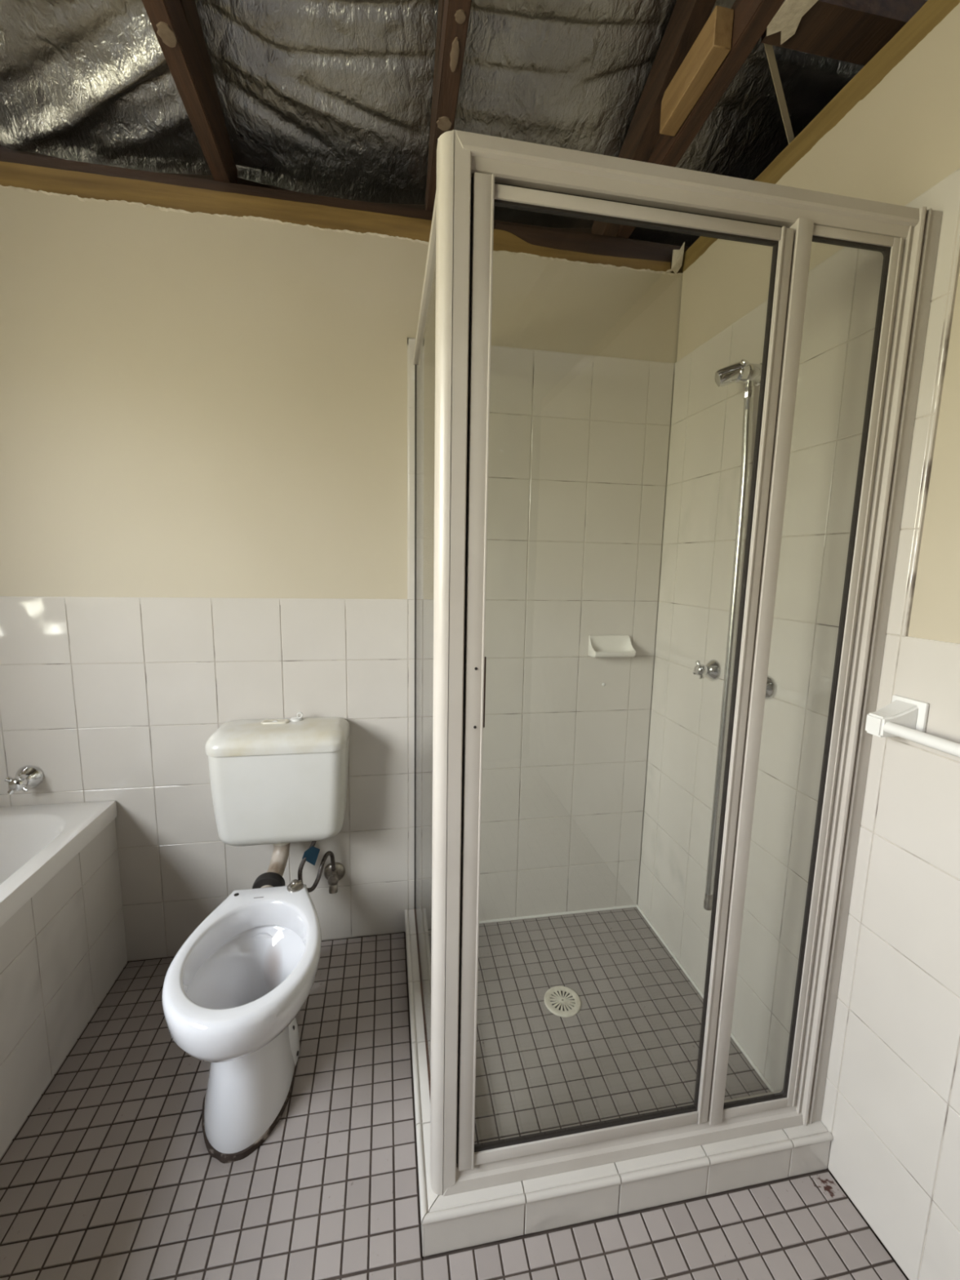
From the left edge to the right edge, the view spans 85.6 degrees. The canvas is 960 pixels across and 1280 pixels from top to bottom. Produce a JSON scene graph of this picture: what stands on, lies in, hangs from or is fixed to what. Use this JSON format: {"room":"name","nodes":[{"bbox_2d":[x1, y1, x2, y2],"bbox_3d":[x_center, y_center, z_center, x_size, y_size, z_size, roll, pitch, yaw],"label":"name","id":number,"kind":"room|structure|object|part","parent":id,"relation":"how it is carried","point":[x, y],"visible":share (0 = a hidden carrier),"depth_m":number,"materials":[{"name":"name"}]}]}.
{"room":"bathroom","nodes":[
{"label":"bathroom","id":0,"kind":"room"},
{"bbox_2d":[0,144,682,961],"bbox_3d":[-0.063,-0.154,1.813,4.000,2.620,0.160,0,8,-10],"label":"wall","id":1,"kind":"structure","parent":0,"point":[207,420],"depth_m":1.63,"materials":[{"name":"white tile"}]},
{"bbox_2d":[4,764,44,794],"bbox_3d":[-1.361,0.420,1.543,0.073,0.073,0.070,0,8,-10],"label":"tap","id":2,"kind":"object","parent":1,"relation":"attached to","point":[27,777],"visible":1,"depth_m":1.55,"materials":[{"name":"silver metal"}]},
{"bbox_3d":[-1.360,0.422,1.533,0.059,0.059,0.050,0,8,-10],"label":"handle","id":3,"kind":"part","parent":2,"relation":"part of","materials":[{"name":"silver metal"}]},
{"bbox_2d":[204,711,350,846],"bbox_3d":[-0.614,0.425,1.615,0.399,0.382,0.192,0,8,-10],"label":"toilet cistern","id":4,"kind":"object","parent":1,"relation":"attached to","point":[273,780],"visible":1,"depth_m":1.53,"materials":[{"name":"white plastic"}]},
{"bbox_2d":[252,842,290,888],"bbox_3d":[-0.633,0.697,1.587,0.095,0.151,0.199,0,8,-10],"label":"pipe","id":5,"kind":"object","parent":4,"relation":"attached to","point":[273,876],"visible":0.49,"depth_m":1.58,"materials":[{"name":"grey plastic"}]},
{"bbox_3d":[-0.611,0.290,1.595,0.399,0.059,0.192,0,8,-10],"label":"lid","id":6,"kind":"part","parent":4,"relation":"part of","materials":[{"name":"white plastic"}]},
{"bbox_3d":[-0.582,0.242,1.647,0.042,0.028,0.042,0,8,-10],"label":"lid knob","id":7,"kind":"part","parent":4,"relation":"part of","materials":[{"name":"white plastic"}]},
{"bbox_2d":[297,840,335,892],"bbox_3d":[-0.523,0.710,1.689,0.044,0.200,0.137,8,11,40],"label":"hose","id":8,"kind":"object","parent":4,"relation":"attached to","point":[310,855],"visible":0.75,"depth_m":1.66,"materials":[{"name":"grey metal"}]},
{"bbox_2d":[323,862,345,893],"bbox_3d":[-0.497,0.811,1.761,0.072,0.082,0.068,0,8,-10],"label":"valve","id":9,"kind":"object","parent":1,"relation":"attached to","point":[333,877],"visible":0.96,"depth_m":1.77,"materials":[{"name":"silver metal"}]},
{"bbox_3d":[-0.494,0.833,1.748,0.030,0.042,0.034,0,8,-10],"label":"handle","id":10,"kind":"part","parent":9,"relation":"part of","materials":[{"name":"silver metal"}]},
{"bbox_2d":[0,160,671,272],"bbox_3d":[-0.618,-1.220,1.489,2.526,0.079,0.022,0,8,-10],"label":"wooden beam","id":11,"kind":"structure","parent":1,"relation":"attached to","point":[82,184],"depth_m":1.47,"materials":[{"name":"brown wood"}]},
{"bbox_2d":[0,150,688,273],"bbox_3d":[-0.558,-1.249,1.534,2.660,0.095,0.087,0,8,-10],"label":"wooden beam","id":12,"kind":"structure","parent":1,"relation":"attached to","point":[555,238],"depth_m":1.54,"materials":[{"name":"brown wood"}]},
{"bbox_2d":[587,635,635,657],"bbox_3d":[0.463,0.025,1.818,0.150,0.074,0.066,0,8,-10],"label":"soap dish","id":13,"kind":"object","parent":1,"relation":"attached to","point":[599,646],"visible":1,"depth_m":1.83,"materials":[{"name":"white ceramic"}]},
{"bbox_2d":[479,904,774,1092],"bbox_3d":[0.295,1.101,1.575,0.802,0.010,0.802,0,8,-10],"label":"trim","id":14,"kind":"structure","parent":1,"relation":"attached to","point":[669,950],"depth_m":1.92,"materials":[{"name":"white plastic"}]},
{"bbox_2d":[665,241,684,274],"bbox_3d":[0.635,-1.245,1.693,0.054,0.091,0.016,2,8,6],"label":"plaster","id":15,"kind":"object","parent":1,"relation":"attached to","point":[677,255],"visible":1,"depth_m":1.69,"materials":[{"name":"beige paint"}]},
{"bbox_2d":[0,0,863,247],"bbox_3d":[0.240,-1.848,-0.087,3.900,1.555,3.650,0,8,-10],"label":"ceiling","id":16,"kind":"structure","parent":0,"point":[328,98],"depth_m":1.36,"materials":[{"name":"silver metal"}]},
{"bbox_2d":[142,0,237,183],"bbox_3d":[-0.434,-1.237,-0.144,0.045,0.384,3.400,0,8,-10],"label":"joist","id":17,"kind":"object","parent":16,"relation":"attached to","point":[167,19],"visible":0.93,"depth_m":1.21,"materials":[{"name":"red wood"}]},
{"bbox_2d":[179,0,232,155],"bbox_3d":[-0.419,-1.845,-0.253,0.043,1.422,3.360,0,8,-10],"label":"rafter","id":18,"kind":"object","parent":16,"relation":"attached to","point":[189,8],"visible":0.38,"depth_m":1.24,"materials":[{"name":"brown wood"}]},
{"bbox_2d":[426,0,444,174],"bbox_3d":[0.170,-1.849,-0.146,0.043,1.422,3.360,0,8,-10],"label":"rafter","id":19,"kind":"object","parent":16,"relation":"attached to","point":[441,2],"visible":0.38,"depth_m":1.26,"materials":[{"name":"brown wood"}]},
{"bbox_2d":[425,0,471,211],"bbox_3d":[0.154,-1.241,-0.037,0.045,0.384,3.400,0,8,-10],"label":"joist","id":20,"kind":"object","parent":16,"relation":"attached to","point":[456,13],"visible":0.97,"depth_m":1.18,"materials":[{"name":"red wood"}]},
{"bbox_2d":[591,0,716,236],"bbox_3d":[0.715,-1.790,-0.007,0.045,1.557,3.420,0,8,-10],"label":"rafter","id":21,"kind":"object","parent":16,"relation":"attached to","point":[688,18],"visible":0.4,"depth_m":1.32,"materials":[{"name":"brown wood"}]},
{"bbox_2d":[616,0,784,238],"bbox_3d":[0.751,-1.245,0.071,0.045,0.384,3.400,0,8,-10],"label":"joist","id":22,"kind":"object","parent":16,"relation":"attached to","point":[751,18],"visible":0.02,"depth_m":1.17,"materials":[{"name":"red wood"}]},
{"bbox_2d":[659,5,733,136],"bbox_3d":[0.498,-1.313,1.210,0.043,0.084,0.223,0,8,-10],"label":"block","id":23,"kind":"object","parent":22,"relation":"attached to","point":[713,44],"visible":1,"depth_m":1.18,"materials":[{"name":"brown wood"}]},
{"bbox_2d":[764,43,794,144],"bbox_3d":[0.676,-1.254,1.176,0.242,0.121,0.010,-7,11,-43],"label":"strap","id":24,"kind":"object","parent":22,"relation":"attached to","point":[769,48],"visible":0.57,"depth_m":1.18,"materials":[{"name":"beige metal"}]},
{"bbox_2d":[760,0,927,66],"bbox_3d":[1.276,-1.332,1.169,1.360,0.130,0.095,0,8,-10],"label":"joist","id":25,"kind":"object","parent":22,"relation":"attached to","point":[851,31],"visible":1,"depth_m":1.07,"materials":[{"name":"brown wood"}]},
{"bbox_2d":[766,0,817,44],"bbox_3d":[0.626,-1.262,1.053,0.065,0.012,0.090,0,8,-10],"label":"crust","id":26,"kind":"object","parent":25,"relation":"attached to","point":[787,19],"visible":1,"depth_m":1.05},
{"bbox_2d":[0,906,909,1279],"bbox_3d":[0.214,1.347,0.343,4.000,0.128,3.560,0,8,-10],"label":"floor","id":27,"kind":"structure","parent":0,"point":[111,1174],"depth_m":1.19,"materials":[{"name":"beige tile"}]},
{"bbox_2d":[0,800,127,1158],"bbox_3d":[-1.369,0.911,0.769,0.758,0.564,1.719,0,8,-10],"label":"bathtub","id":28,"kind":"object","parent":27,"relation":"on","point":[63,947],"visible":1,"depth_m":1.37,"materials":[{"name":"white tile"}]},
{"bbox_2d":[0,800,117,927],"bbox_3d":[-1.367,0.822,0.756,0.758,0.385,1.719,0,8,-10],"label":"tub","id":29,"kind":"object","parent":28,"relation":"in","point":[59,862],"depth_m":1.49,"materials":[{"name":"white ceramic"}]},
{"bbox_2d":[161,879,321,1163],"bbox_3d":[-0.572,0.915,1.342,0.336,0.421,0.585,0,8,-10],"label":"pan","id":30,"kind":"object","parent":27,"relation":"on","point":[233,993],"visible":1,"depth_m":1.22,"materials":[{"name":"white ceramic"}]},
{"bbox_2d":[543,986,581,1017],"bbox_3d":[0.252,1.099,1.580,0.112,0.005,0.112,0,8,-10],"label":"floor drain","id":31,"kind":"object","parent":27,"relation":"on","point":[561,1001],"visible":1,"depth_m":1.57,"materials":[{"name":"beige plastic"}]},
{"bbox_2d":[404,909,832,1257],"bbox_3d":[0.253,1.076,1.509,0.905,0.094,0.905,0,8,-10],"label":"shower curb","id":32,"kind":"object","parent":27,"relation":"on","point":[457,1221],"visible":0.66,"depth_m":1.08,"materials":[{"name":"white tile"}]},
{"bbox_2d":[413,129,942,1196],"bbox_3d":[0.280,0.110,1.383,0.881,1.858,0.875,0,8,-10],"label":"shower door frame","id":33,"kind":"structure","parent":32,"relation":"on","point":[477,174],"depth_m":0.94,"materials":[{"name":"beige metal"}]},
{"bbox_3d":[-0.122,-0.798,1.198,0.021,0.020,0.825,0,8,-10],"label":"head rail","id":34,"kind":"part","parent":33,"relation":"part of","materials":[{"name":"white metal"}]},
{"bbox_3d":[-0.140,0.115,1.331,0.005,1.845,0.826,0,8,-10],"label":"glass","id":35,"kind":"part","parent":33,"relation":"part of","materials":[{"name":"clear glass"}]},
{"bbox_3d":[-0.070,0.173,0.908,0.022,1.857,0.044,0,8,-10],"label":"corner post","id":36,"kind":"part","parent":33,"relation":"part of","materials":[{"name":"white metal"}]},
{"bbox_3d":[0.241,0.175,0.955,0.544,1.766,0.022,0,8,-10],"label":"door","id":37,"kind":"part","parent":33,"relation":"part of","materials":[{"name":"clear glass"}]},
{"bbox_3d":[0.332,1.069,1.115,0.830,0.042,0.046,0,8,-10],"label":"sill rail","id":38,"kind":"part","parent":33,"relation":"part of","materials":[{"name":"white metal"}]},
{"bbox_3d":[0.367,-0.726,0.851,0.830,0.045,0.046,0,8,-10],"label":"head rail","id":39,"kind":"part","parent":33,"relation":"part of","materials":[{"name":"white metal"}]},
{"bbox_3d":[0.619,0.171,1.024,0.216,1.776,0.022,0,8,-10],"label":"fixed panel","id":40,"kind":"part","parent":33,"relation":"part of","materials":[{"name":"clear glass"}]},
{"bbox_2d":[637,2,959,1279],"bbox_3d":[0.979,0.209,0.289,0.100,2.384,3.316,0,8,-10],"label":"wall","id":41,"kind":"structure","parent":0,"point":[891,1109],"depth_m":1.11,"materials":[{"name":"white tile"}]},
{"bbox_2d":[693,659,720,679],"bbox_3d":[0.668,0.089,1.539,0.059,0.062,0.062,0,8,-10],"label":"tap","id":42,"kind":"object","parent":41,"relation":"attached to","point":[712,669],"visible":1,"depth_m":1.52,"materials":[{"name":"silver metal"}]},
{"bbox_3d":[0.660,0.089,1.538,0.042,0.053,0.053,0,8,-10],"label":"handle","id":43,"kind":"part","parent":42,"relation":"part of","materials":[{"name":"silver metal"}]},
{"bbox_2d":[715,358,762,388],"bbox_3d":[0.672,-0.687,1.342,0.120,0.064,0.058,1,8,-3],"label":"shower head","id":44,"kind":"object","parent":41,"relation":"attached to","point":[743,371],"visible":0.95,"depth_m":1.33,"materials":[{"name":"silver metal"}]},
{"bbox_2d":[703,386,753,910],"bbox_3d":[0.688,0.067,1.443,0.026,1.475,0.042,0,8,-10],"label":"shower hose","id":45,"kind":"object","parent":44,"relation":"hanging from","point":[748,391],"visible":1,"depth_m":1.42,"materials":[{"name":"grey metal"}]},
{"bbox_3d":[0.674,-0.704,1.321,0.023,0.024,0.023,0,8,-10],"label":"knob","id":46,"kind":"part","parent":44,"relation":"part of","materials":[{"name":"silver metal"}]},
{"bbox_2d":[764,675,776,699],"bbox_3d":[0.708,0.121,1.325,0.059,0.062,0.062,0,8,-10],"label":"tap","id":47,"kind":"object","parent":41,"relation":"attached to","point":[771,689],"visible":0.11,"depth_m":1.31,"materials":[{"name":"silver metal"}]},
{"bbox_2d":[682,0,959,272],"bbox_3d":[1.002,-0.988,0.108,0.082,0.086,3.306,0,8,-10],"label":"wooden beam","id":48,"kind":"structure","parent":41,"relation":"on","point":[932,12],"depth_m":1.09,"materials":[{"name":"brown wood"}]},
{"bbox_2d":[865,694,959,757],"bbox_3d":[0.825,0.195,0.640,0.076,0.074,0.731,0,8,-10],"label":"towel rail","id":49,"kind":"object","parent":41,"relation":"attached to","point":[904,717],"visible":1,"depth_m":0.94,"materials":[{"name":"white"}]},
{"bbox_3d":[0.799,0.146,0.970,0.008,0.074,0.066,0,8,-10],"label":"wall plate","id":50,"kind":"part","parent":49,"relation":"part of","materials":[{"name":"white"}]}
]}

